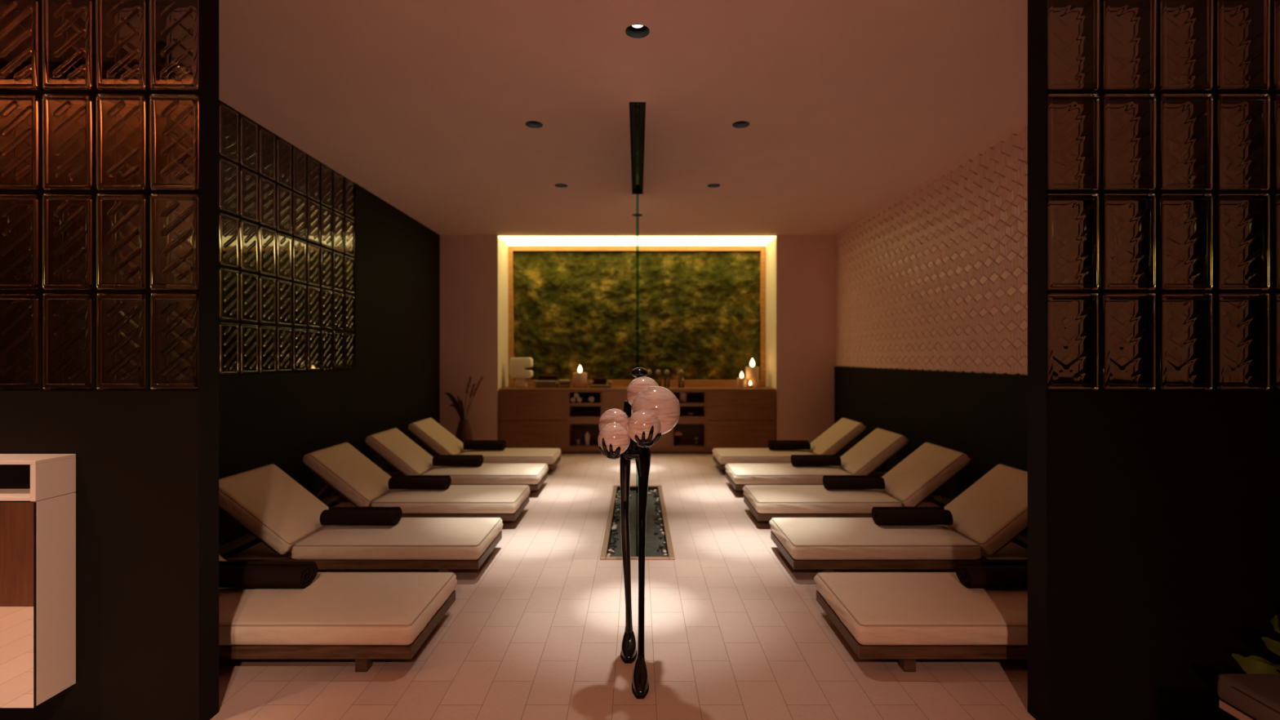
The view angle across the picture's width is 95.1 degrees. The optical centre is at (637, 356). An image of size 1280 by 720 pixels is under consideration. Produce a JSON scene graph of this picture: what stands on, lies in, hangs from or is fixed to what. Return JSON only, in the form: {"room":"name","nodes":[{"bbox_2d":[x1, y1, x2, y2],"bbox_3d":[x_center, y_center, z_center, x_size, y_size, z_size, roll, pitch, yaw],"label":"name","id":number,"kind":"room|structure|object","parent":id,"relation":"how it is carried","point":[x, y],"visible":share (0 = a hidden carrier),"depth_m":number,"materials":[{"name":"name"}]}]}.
{"room":"spa","nodes":[
{"label":"spa","id":0,"kind":"room"},
{"bbox_2d":[0,0,218,719],"bbox_3d":[-3.405,-0.185,2.334,3.391,3.270,0.110,0,0,0],"label":"wall","id":1,"kind":"structure","parent":0,"point":[147,463],"depth_m":2.28,"materials":[{"name":"black paint"}]},
{"bbox_2d":[0,453,75,707],"bbox_3d":[-2.893,0.826,2.201,1.414,0.897,0.154,0,0,0],"label":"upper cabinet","id":2,"kind":"object","parent":1,"relation":"attached to","point":[37,491],"visible":1,"depth_m":2.15,"materials":[{"name":"beige paint"}]},
{"bbox_2d":[0,0,198,391],"bbox_3d":[-2.340,-0.842,2.334,1.261,1.954,0.096,0,0,0],"label":"window","id":3,"kind":"structure","parent":1,"relation":"in","point":[99,99],"depth_m":2.29,"materials":[{"name":"black glass"}]},
{"bbox_2d":[218,182,439,559],"bbox_3d":[-3.050,-0.185,6.045,0.200,3.270,7.311,0,0,0],"label":"wall","id":4,"kind":"structure","parent":0,"point":[278,419],"depth_m":6.36,"materials":[{"name":"black paint"}]},
{"bbox_2d":[218,99,355,376],"bbox_3d":[-3.010,-0.842,4.796,0.111,1.954,2.648,0,0,0],"label":"window","id":5,"kind":"structure","parent":4,"relation":"in","point":[286,218],"depth_m":4.81,"materials":[{"name":"black"}]},
{"bbox_2d":[209,453,1035,719],"bbox_3d":[0.000,1.450,2.650,10.400,0.001,14.100,0,0,0],"label":"floor","id":6,"kind":"structure","parent":0,"point":[733,631],"depth_m":2.91,"materials":[{"name":"tile"}]},
{"bbox_2d":[218,554,457,671],"bbox_3d":[-1.967,1.129,2.990,1.901,0.642,0.702,0,0,0],"label":"lounger","id":7,"kind":"object","parent":6,"relation":"on","point":[362,617],"visible":0.43,"depth_m":2.74,"materials":[{"name":"beige fabric"}]},
{"bbox_2d":[218,560,317,587],"bbox_3d":[-1.978,1.142,3.064,0.521,0.116,0.160,0,0,0],"label":"rolled towel","id":8,"kind":"object","parent":7,"relation":"on","point":[232,574],"visible":0.89,"depth_m":3.01,"materials":[{"name":"black fabric"}]},
{"bbox_2d":[218,572,457,644],"bbox_3d":[-1.637,1.264,2.991,1.240,0.116,0.698,0,0,0],"label":"seat cushion","id":9,"kind":"object","parent":7,"relation":"on","point":[336,608],"depth_m":2.81,"materials":[{"name":"beige fabric"}]},
{"bbox_2d":[218,463,502,572],"bbox_3d":[-1.967,1.129,4.118,1.901,0.642,0.702,0,0,0],"label":"lounger","id":10,"kind":"object","parent":6,"relation":"on","point":[276,510],"visible":0.92,"depth_m":3.88,"materials":[{"name":"beige fabric"}]},
{"bbox_2d":[218,464,328,554],"bbox_3d":[-2.539,1.049,4.117,0.569,0.475,0.694,0,0,0],"label":"cushion","id":11,"kind":"object","parent":10,"relation":"on","point":[270,504],"depth_m":3.96,"materials":[{"name":"beige fabric"}]},
{"bbox_2d":[320,506,402,524],"bbox_3d":[-1.978,1.142,4.192,0.521,0.116,0.160,0,0,0],"label":"rolled towel","id":12,"kind":"object","parent":10,"relation":"on","point":[333,515],"visible":1,"depth_m":4.13,"materials":[{"name":"black fabric"}]},
{"bbox_2d":[291,517,502,559],"bbox_3d":[-1.637,1.264,4.119,1.240,0.116,0.698,0,0,0],"label":"seat cushion","id":13,"kind":"object","parent":10,"relation":"on","point":[412,538],"depth_m":3.88,"materials":[{"name":"beige fabric"}]},
{"bbox_2d":[302,442,530,520],"bbox_3d":[-1.967,1.129,5.246,1.901,0.642,0.702,0,0,0],"label":"lounger","id":14,"kind":"object","parent":6,"relation":"on","point":[359,482],"visible":0.88,"depth_m":5.01,"materials":[{"name":"beige fabric"}]},
{"bbox_2d":[302,442,395,506],"bbox_3d":[-2.539,1.049,5.245,0.569,0.475,0.694,0,0,0],"label":"cushion","id":15,"kind":"object","parent":14,"relation":"on","point":[343,468],"depth_m":5.05,"materials":[{"name":"beige fabric"}]},
{"bbox_2d":[387,475,451,488],"bbox_3d":[-1.978,1.142,5.320,0.521,0.116,0.160,0,0,0],"label":"rolled towel","id":16,"kind":"object","parent":14,"relation":"on","point":[397,482],"visible":1,"depth_m":5.26,"materials":[{"name":"black fabric"}]},
{"bbox_2d":[371,484,530,513],"bbox_3d":[-1.637,1.264,5.247,1.240,0.116,0.698,0,0,0],"label":"seat cushion","id":17,"kind":"object","parent":14,"relation":"on","point":[457,499],"depth_m":5.01,"materials":[{"name":"beige fabric"}]},
{"bbox_2d":[364,427,548,489],"bbox_3d":[-1.967,1.129,6.374,1.901,0.642,0.702,0,0,0],"label":"lounger","id":18,"kind":"object","parent":6,"relation":"on","point":[393,446],"visible":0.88,"depth_m":6.14,"materials":[{"name":"beige fabric"}]},
{"bbox_2d":[364,428,436,475],"bbox_3d":[-2.539,1.049,6.373,0.569,0.475,0.694,0,0,0],"label":"cushion","id":19,"kind":"object","parent":18,"relation":"on","point":[393,446],"depth_m":6.17,"materials":[{"name":"beige fabric"}]},
{"bbox_2d":[432,454,483,466],"bbox_3d":[-1.978,1.142,6.448,0.521,0.116,0.160,0,0,0],"label":"rolled towel","id":20,"kind":"object","parent":18,"relation":"on","point":[439,460],"visible":1,"depth_m":6.38,"materials":[{"name":"black fabric"}]},
{"bbox_2d":[422,463,548,484],"bbox_3d":[-1.637,1.264,6.375,1.240,0.116,0.698,0,0,0],"label":"seat cushion","id":21,"kind":"object","parent":18,"relation":"on","point":[486,473],"depth_m":6.12,"materials":[{"name":"beige fabric"}]},
{"bbox_2d":[444,374,484,443],"bbox_3d":[-2.468,0.847,8.380,0.593,1.206,0.250,0,0,0],"label":"vase","id":22,"kind":"object","parent":6,"relation":"on","point":[464,433],"visible":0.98,"depth_m":8.36,"materials":[{"name":"brown ceramic"}]},
{"bbox_2d":[408,417,560,469],"bbox_3d":[-1.967,1.129,7.502,1.901,0.642,0.702,0,0,0],"label":"lounger","id":23,"kind":"object","parent":6,"relation":"on","point":[428,431],"visible":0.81,"depth_m":7.27,"materials":[{"name":"beige fabric"}]},
{"bbox_2d":[408,417,466,454],"bbox_3d":[-2.539,1.049,7.501,0.569,0.475,0.694,0,0,0],"label":"cushion","id":24,"kind":"object","parent":23,"relation":"on","point":[428,431],"depth_m":7.29,"materials":[{"name":"beige fabric"}]},
{"bbox_2d":[462,440,506,449],"bbox_3d":[-1.978,1.142,7.576,0.521,0.116,0.160,0,0,0],"label":"rolled towel","id":25,"kind":"object","parent":23,"relation":"on","point":[468,444],"visible":1,"depth_m":7.51,"materials":[{"name":"black fabric"}]},
{"bbox_2d":[459,448,560,464],"bbox_3d":[-1.637,1.264,7.503,1.240,0.116,0.698,0,0,0],"label":"seat cushion","id":26,"kind":"object","parent":23,"relation":"on","point":[508,455],"depth_m":7.24,"materials":[{"name":"beige fabric"}]},
{"bbox_2d":[498,386,775,453],"bbox_3d":[-0.004,0.964,9.066,4.125,0.973,0.709,0,0,0],"label":"sideboard","id":27,"kind":"object","parent":6,"relation":"on","point":[530,417],"visible":0.74,"depth_m":8.71,"materials":[{"name":"brown wood"}]},
{"bbox_2d":[509,357,533,387],"bbox_3d":[-1.800,0.242,9.080,0.334,0.469,0.200,0,0,0],"label":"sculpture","id":28,"kind":"object","parent":27,"relation":"on","point":[517,366],"visible":1,"depth_m":8.98,"materials":[{"name":"beige paint"}]},
{"bbox_2d":[533,380,559,387],"bbox_3d":[-1.408,0.419,9.088,0.358,0.115,0.216,0,0,0],"label":"folded towel","id":29,"kind":"object","parent":27,"relation":"on","point":[539,384],"visible":0.98,"depth_m":8.98,"materials":[{"name":"brown fabric"}]},
{"bbox_2d":[537,374,559,380],"bbox_3d":[-1.387,0.321,9.108,0.299,0.080,0.176,0,0,0],"label":"folded towel","id":30,"kind":"object","parent":29,"relation":"on","point":[541,377],"visible":1,"depth_m":9.02,"materials":[{"name":"red fabric"}]},
{"bbox_2d":[559,379,570,387],"bbox_3d":[-1.125,0.414,9.078,0.164,0.125,0.196,0,0,0],"label":"folded towel","id":31,"kind":"object","parent":27,"relation":"on","point":[562,383],"visible":1,"depth_m":8.98,"materials":[{"name":"brown fabric"}]},
{"bbox_2d":[570,396,577,402],"bbox_3d":[-0.967,0.646,8.897,0.071,0.077,0.260,0,0,0],"label":"cloth","id":32,"kind":"object","parent":27,"relation":"on","point":[573,399],"visible":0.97,"depth_m":8.77,"materials":[{"name":"white fabric"}]},
{"bbox_2d":[576,437,580,444],"bbox_3d":[-0.900,1.283,8.887,0.064,0.103,0.064,0,0,0],"label":"jar","id":33,"kind":"object","parent":27,"relation":"on","point":[578,439],"visible":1,"depth_m":8.86,"materials":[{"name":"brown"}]},
{"bbox_2d":[573,364,586,387],"bbox_3d":[-0.892,0.299,9.080,0.224,0.356,0.224,0,0,0],"label":"candle","id":34,"kind":"object","parent":27,"relation":"on","point":[580,379],"visible":1,"depth_m":8.98,"materials":[{"name":"beige wax"}]},
{"bbox_2d":[577,396,582,402],"bbox_3d":[-0.874,0.646,8.897,0.071,0.077,0.260,0,0,0],"label":"cloth","id":35,"kind":"object","parent":27,"relation":"on","point":[580,399],"visible":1,"depth_m":8.77,"materials":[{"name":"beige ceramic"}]},
{"bbox_2d":[573,392,579,398],"bbox_3d":[-0.920,0.580,8.897,0.065,0.071,0.260,0,0,0],"label":"cloth","id":36,"kind":"object","parent":35,"relation":"on","point":[576,394],"visible":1,"depth_m":8.77,"materials":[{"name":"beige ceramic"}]},
{"bbox_2d":[584,429,590,444],"bbox_3d":[-0.760,1.220,8.887,0.088,0.228,0.088,0,0,0],"label":"bottle","id":37,"kind":"object","parent":27,"relation":"on","point":[587,436],"visible":1,"depth_m":8.86,"materials":[{"name":"beige ceramic"}]},
{"bbox_2d":[588,395,595,402],"bbox_3d":[-0.695,0.641,8.897,0.081,0.088,0.260,0,0,0],"label":"cloth","id":38,"kind":"object","parent":27,"relation":"on","point":[592,398],"visible":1,"depth_m":8.77,"materials":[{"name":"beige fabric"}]},
{"bbox_2d":[588,380,612,387],"bbox_3d":[-0.574,0.424,9.080,0.362,0.105,0.240,0,0,0],"label":"tray","id":39,"kind":"object","parent":27,"relation":"on","point":[590,383],"visible":1,"depth_m":8.96,"materials":[{"name":"brown wood"}]},
{"bbox_2d":[592,377,607,384],"bbox_3d":[-0.586,0.374,9.078,0.218,0.105,0.176,0,0,0],"label":"folded towel","id":40,"kind":"object","parent":39,"relation":"on","point":[597,380],"visible":1,"depth_m":8.99,"materials":[{"name":"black fabric"}]},
{"bbox_2d":[647,369,651,377],"bbox_3d":[0.182,0.335,9.080,0.088,0.284,0.088,0,0,0],"label":"glass bottle","id":41,"kind":"object","parent":27,"relation":"on","point":[648,371],"visible":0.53,"depth_m":9.05,"materials":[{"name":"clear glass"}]},
{"bbox_2d":[655,369,661,386],"bbox_3d":[0.322,0.335,9.080,0.088,0.284,0.088,0,0,0],"label":"glass bottle","id":42,"kind":"object","parent":27,"relation":"on","point":[658,371],"visible":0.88,"depth_m":9.05,"materials":[{"name":"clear glass"}]},
{"bbox_2d":[663,369,669,387],"bbox_3d":[0.456,0.335,9.080,0.088,0.284,0.088,0,0,0],"label":"glass bottle","id":43,"kind":"object","parent":27,"relation":"on","point":[666,371],"visible":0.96,"depth_m":9.06,"materials":[{"name":"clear glass"}]},
{"bbox_2d":[674,431,682,444],"bbox_3d":[0.621,1.231,8.889,0.117,0.206,0.121,0,0,22],"label":"flower vase","id":44,"kind":"object","parent":27,"relation":"on","point":[678,433],"visible":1,"depth_m":8.87,"materials":[{"name":"clear glass"}]},
{"bbox_2d":[678,369,684,387],"bbox_3d":[0.680,0.335,9.080,0.088,0.284,0.088,0,0,0],"label":"glass bottle","id":45,"kind":"object","parent":27,"relation":"on","point":[681,371],"visible":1,"depth_m":9.06,"materials":[{"name":"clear glass"}]},
{"bbox_2d":[679,392,686,402],"bbox_3d":[0.691,0.613,8.887,0.112,0.145,0.112,0,0,0],"label":"canister","id":46,"kind":"object","parent":27,"relation":"on","point":[682,396],"visible":0.87,"depth_m":8.84,"materials":[{"name":"brown ceramic"}]},
{"bbox_2d":[693,437,699,444],"bbox_3d":[0.896,1.279,8.887,0.092,0.110,0.092,0,0,0],"label":"jar","id":47,"kind":"object","parent":27,"relation":"on","point":[696,442],"visible":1,"depth_m":8.86,"materials":[{"name":"brown glass"}]},
{"bbox_2d":[737,371,746,388],"bbox_3d":[1.607,0.349,9.020,0.144,0.256,0.144,0,0,0],"label":"candle","id":48,"kind":"object","parent":27,"relation":"on","point":[741,382],"visible":0.98,"depth_m":8.96,"materials":[{"name":"beige wax"}]},
{"bbox_2d":[747,381,752,388],"bbox_3d":[1.720,0.418,8.920,0.072,0.118,0.072,0,0,0],"label":"tealight","id":49,"kind":"object","parent":27,"relation":"on","point":[749,386],"visible":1,"depth_m":8.89,"materials":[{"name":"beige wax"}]},
{"bbox_2d":[745,358,759,387],"bbox_3d":[1.789,0.246,9.110,0.204,0.461,0.204,0,0,0],"label":"candle","id":50,"kind":"object","parent":27,"relation":"on","point":[752,373],"visible":0.98,"depth_m":9.03,"materials":[{"name":"beige wax"}]},
{"bbox_2d":[600,485,675,559],"bbox_3d":[0.000,1.468,5.365,0.536,0.064,2.370,0,0,0],"label":"basin","id":51,"kind":"object","parent":6,"relation":"in","point":[653,541],"visible":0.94,"depth_m":4.99,"materials":[{"name":"grey stone"}]},
{"bbox_2d":[611,525,617,530],"bbox_3d":[-0.199,1.471,5.024,0.050,0.034,0.064,0,0,-7],"label":"pebble","id":52,"kind":"object","parent":51,"relation":"in","point":[615,527],"visible":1,"depth_m":5.00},
{"bbox_2d":[635,103,639,556],"bbox_3d":[0.000,-0.193,5.410,0.021,3.355,2.180,0,0,0],"label":"glass screen","id":53,"kind":"object","parent":51,"relation":"in","point":[637,104],"visible":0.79,"depth_m":5.06,"materials":[{"name":"clear glass"}]},
{"bbox_2d":[608,489,666,556],"bbox_3d":[0.000,1.476,5.397,0.454,0.024,2.227,0,0,0],"label":"gravel","id":54,"kind":"object","parent":51,"relation":"in","point":[613,539],"visible":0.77,"depth_m":5.18,"materials":[{"name":"grey"}]},
{"bbox_2d":[597,367,680,698],"bbox_3d":[0.010,0.751,2.700,0.400,1.398,0.486,0,0,31],"label":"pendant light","id":55,"kind":"object","parent":6,"relation":"on","point":[651,410],"visible":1,"depth_m":2.70,"materials":[{"name":"black paint"}]},
{"bbox_2d":[712,417,866,469],"bbox_3d":[1.946,1.129,7.504,1.906,0.642,0.701,0,0,0],"label":"lounger","id":56,"kind":"object","parent":6,"relation":"on","point":[845,431],"visible":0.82,"depth_m":7.27,"materials":[{"name":"beige fabric"}]},
{"bbox_2d":[712,448,813,464],"bbox_3d":[1.616,1.264,7.503,1.245,0.116,0.697,0,0,0],"label":"seat cushion","id":57,"kind":"object","parent":56,"relation":"on","point":[721,455],"depth_m":7.23,"materials":[{"name":"beige fabric"}]},
{"bbox_2d":[768,440,810,449],"bbox_3d":[1.963,1.142,7.576,0.525,0.116,0.159,0,0,0],"label":"rolled towel","id":58,"kind":"object","parent":56,"relation":"on","point":[772,444],"visible":1,"depth_m":7.51,"materials":[{"name":"black fabric"}]},
{"bbox_2d":[806,417,866,454],"bbox_3d":[2.521,1.050,7.505,0.570,0.474,0.695,0,0,0],"label":"cushion","id":59,"kind":"object","parent":56,"relation":"on","point":[845,431],"depth_m":7.29,"materials":[{"name":"beige fabric"}]},
{"bbox_2d":[724,427,908,489],"bbox_3d":[1.946,1.129,6.376,1.906,0.642,0.701,0,0,0],"label":"lounger","id":60,"kind":"object","parent":6,"relation":"on","point":[877,449],"visible":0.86,"depth_m":6.14,"materials":[{"name":"beige fabric"}]},
{"bbox_2d":[724,463,850,484],"bbox_3d":[1.616,1.264,6.375,1.245,0.116,0.697,0,0,0],"label":"seat cushion","id":61,"kind":"object","parent":60,"relation":"on","point":[738,473],"depth_m":6.12,"materials":[{"name":"beige fabric"}]},
{"bbox_2d":[791,454,841,466],"bbox_3d":[1.963,1.142,6.448,0.525,0.116,0.159,0,0,0],"label":"rolled towel","id":62,"kind":"object","parent":60,"relation":"on","point":[796,460],"visible":1,"depth_m":6.38,"materials":[{"name":"black fabric"}]},
{"bbox_2d":[836,428,908,475],"bbox_3d":[2.521,1.050,6.377,0.570,0.474,0.695,0,0,0],"label":"cushion","id":63,"kind":"object","parent":60,"relation":"on","point":[877,449],"depth_m":6.17,"materials":[{"name":"beige fabric"}]},
{"bbox_2d":[742,442,971,520],"bbox_3d":[1.946,1.129,5.248,1.906,0.642,0.701,0,0,0],"label":"lounger","id":64,"kind":"object","parent":6,"relation":"on","point":[913,482],"visible":0.94,"depth_m":5.01,"materials":[{"name":"beige fabric"}]},
{"bbox_2d":[742,484,902,513],"bbox_3d":[1.616,1.264,5.247,1.245,0.116,0.697,0,0,0],"label":"seat cushion","id":65,"kind":"object","parent":64,"relation":"on","point":[762,499],"depth_m":5.01,"materials":[{"name":"beige fabric"}]},
{"bbox_2d":[822,475,884,488],"bbox_3d":[1.963,1.142,5.320,0.525,0.116,0.159,0,0,0],"label":"rolled towel","id":66,"kind":"object","parent":64,"relation":"on","point":[829,482],"visible":1,"depth_m":5.25,"materials":[{"name":"black fabric"}]},
{"bbox_2d":[878,442,971,506],"bbox_3d":[2.521,1.050,5.249,0.570,0.474,0.695,0,0,0],"label":"cushion","id":67,"kind":"object","parent":64,"relation":"on","point":[928,468],"depth_m":5.05,"materials":[{"name":"beige fabric"}]},
{"bbox_2d":[768,463,1027,572],"bbox_3d":[1.946,1.129,4.120,1.906,0.642,0.701,0,0,0],"label":"lounger","id":68,"kind":"object","parent":6,"relation":"on","point":[992,513],"visible":0.85,"depth_m":3.90,"materials":[{"name":"beige fabric"}]},
{"bbox_2d":[768,517,982,559],"bbox_3d":[1.616,1.264,4.119,1.245,0.116,0.697,0,0,0],"label":"seat cushion","id":69,"kind":"object","parent":68,"relation":"on","point":[799,538],"depth_m":3.88,"materials":[{"name":"beige fabric"}]},
{"bbox_2d":[871,506,953,524],"bbox_3d":[1.963,1.142,4.192,0.525,0.116,0.159,0,0,0],"label":"rolled towel","id":70,"kind":"object","parent":68,"relation":"on","point":[880,515],"visible":1,"depth_m":4.13,"materials":[{"name":"black fabric"}]},
{"bbox_2d":[943,464,1027,554],"bbox_3d":[2.521,1.050,4.121,0.570,0.474,0.695,0,0,0],"label":"cushion","id":71,"kind":"object","parent":68,"relation":"on","point":[992,512],"depth_m":4.02,"materials":[{"name":"beige fabric"}]},
{"bbox_2d":[813,572,1027,671],"bbox_3d":[1.946,1.129,2.992,1.906,0.642,0.701,0,0,0],"label":"lounger","id":72,"kind":"object","parent":6,"relation":"on","point":[906,617],"visible":0.29,"depth_m":2.75,"materials":[{"name":"beige fabric"}]},
{"bbox_2d":[955,560,1027,587],"bbox_3d":[1.963,1.142,3.064,0.525,0.116,0.159,0,0,0],"label":"rolled towel","id":73,"kind":"object","parent":72,"relation":"on","point":[971,574],"visible":0.68,"depth_m":3.01,"materials":[{"name":"black fabric"}]},
{"bbox_2d":[1214,673,1279,719],"bbox_3d":[2.568,1.225,1.455,1.467,0.450,0.812,0,0,0],"label":"bench","id":74,"kind":"object","parent":6,"relation":"on","point":[1245,696],"visible":1,"depth_m":1.78,"materials":[{"name":"brown leather"}]},
{"bbox_2d":[1231,614,1279,673],"bbox_3d":[2.350,1.137,2.070,0.640,0.626,0.300,0,0,0],"label":"potted plant","id":75,"kind":"object","parent":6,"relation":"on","point":[1251,664],"visible":0.91,"depth_m":2.02,"materials":[{"name":"green plant"}]},
{"bbox_2d":[218,0,1027,235],"bbox_3d":[0.000,-1.820,2.650,10.400,0.001,14.100,0,0,0],"label":"ceiling","id":76,"kind":"structure","parent":0,"point":[425,106],"depth_m":4.12,"materials":[{"name":"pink paint"}]},
{"bbox_2d":[524,120,542,128],"bbox_3d":[-0.810,-1.862,4.580,0.135,0.088,0.135,0,0,0],"label":"recessed light","id":77,"kind":"object","parent":76,"relation":"in","point":[533,124],"visible":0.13,"depth_m":4.64,"materials":[{"name":"black metal"}]},
{"bbox_2d":[555,183,567,187],"bbox_3d":[-0.810,-1.862,6.210,0.135,0.088,0.135,0,0,0],"label":"recessed light","id":78,"kind":"object","parent":76,"relation":"in","point":[560,185],"visible":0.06,"depth_m":6.27,"materials":[{"name":"black metal"}]},
{"bbox_2d":[629,102,645,194],"bbox_3d":[0.000,-1.849,5.353,0.120,0.062,2.355,0,0,0],"label":"ceiling track","id":79,"kind":"object","parent":76,"relation":"attached to","point":[632,104],"visible":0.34,"depth_m":5.07,"materials":[{"name":"black metal"}]},
{"bbox_2d":[625,24,649,38],"bbox_3d":[0.000,-1.862,3.270,0.135,0.088,0.135,0,0,0],"label":"recessed light","id":80,"kind":"object","parent":76,"relation":"in","point":[635,31],"visible":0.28,"depth_m":3.33,"materials":[{"name":"black metal"}]},
{"bbox_2d":[707,183,719,187],"bbox_3d":[0.810,-1.862,6.210,0.135,0.088,0.135,0,0,0],"label":"recessed light","id":81,"kind":"object","parent":76,"relation":"in","point":[711,185],"visible":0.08,"depth_m":6.27,"materials":[{"name":"black metal"}]},
{"bbox_2d":[732,120,749,128],"bbox_3d":[0.810,-1.862,4.580,0.135,0.088,0.135,0,0,0],"label":"recessed light","id":82,"kind":"object","parent":76,"relation":"in","point":[741,124],"visible":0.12,"depth_m":4.64,"materials":[{"name":"black metal"}]},
{"bbox_2d":[440,235,836,443],"bbox_3d":[0.015,-0.185,9.213,5.930,3.270,0.973,0,0,0],"label":"wall","id":83,"kind":"structure","parent":0,"point":[801,275],"depth_m":8.73,"materials":[{"name":"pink paint"}]},
{"bbox_2d":[497,235,776,245],"bbox_3d":[-0.007,-1.799,9.130,4.150,0.012,0.799,0,0,0],"label":"light panel","id":84,"kind":"object","parent":83,"relation":"attached to","point":[508,240],"visible":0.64,"depth_m":9.00,"materials":[{"name":"white plastic"}]},
{"bbox_2d":[508,245,765,386],"bbox_3d":[-0.007,-0.658,9.490,4.150,2.266,0.120,0,0,0],"label":"picture","id":85,"kind":"object","parent":83,"relation":"attached to","point":[702,308],"visible":0.97,"depth_m":9.50,"materials":[{"name":"green plant"}]},
{"bbox_2d":[834,117,1027,549],"bbox_3d":[3.038,-0.185,6.045,0.204,3.270,7.311,0,0,0],"label":"wall","id":86,"kind":"structure","parent":0,"point":[931,288],"depth_m":5.56,"materials":[{"name":"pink paint"}]},
{"bbox_2d":[1027,0,1279,719],"bbox_3d":[3.346,-0.185,2.334,3.507,3.270,0.110,0,0,0],"label":"wall","id":87,"kind":"structure","parent":0,"point":[1153,517],"depth_m":2.28,"materials":[{"name":"black paint"}]},
{"bbox_2d":[1047,0,1279,391],"bbox_3d":[2.263,-0.842,2.334,1.334,1.954,0.096,0,0,0],"label":"window","id":88,"kind":"structure","parent":87,"relation":"in","point":[1163,116],"depth_m":2.29,"materials":[{"name":"black glass"}]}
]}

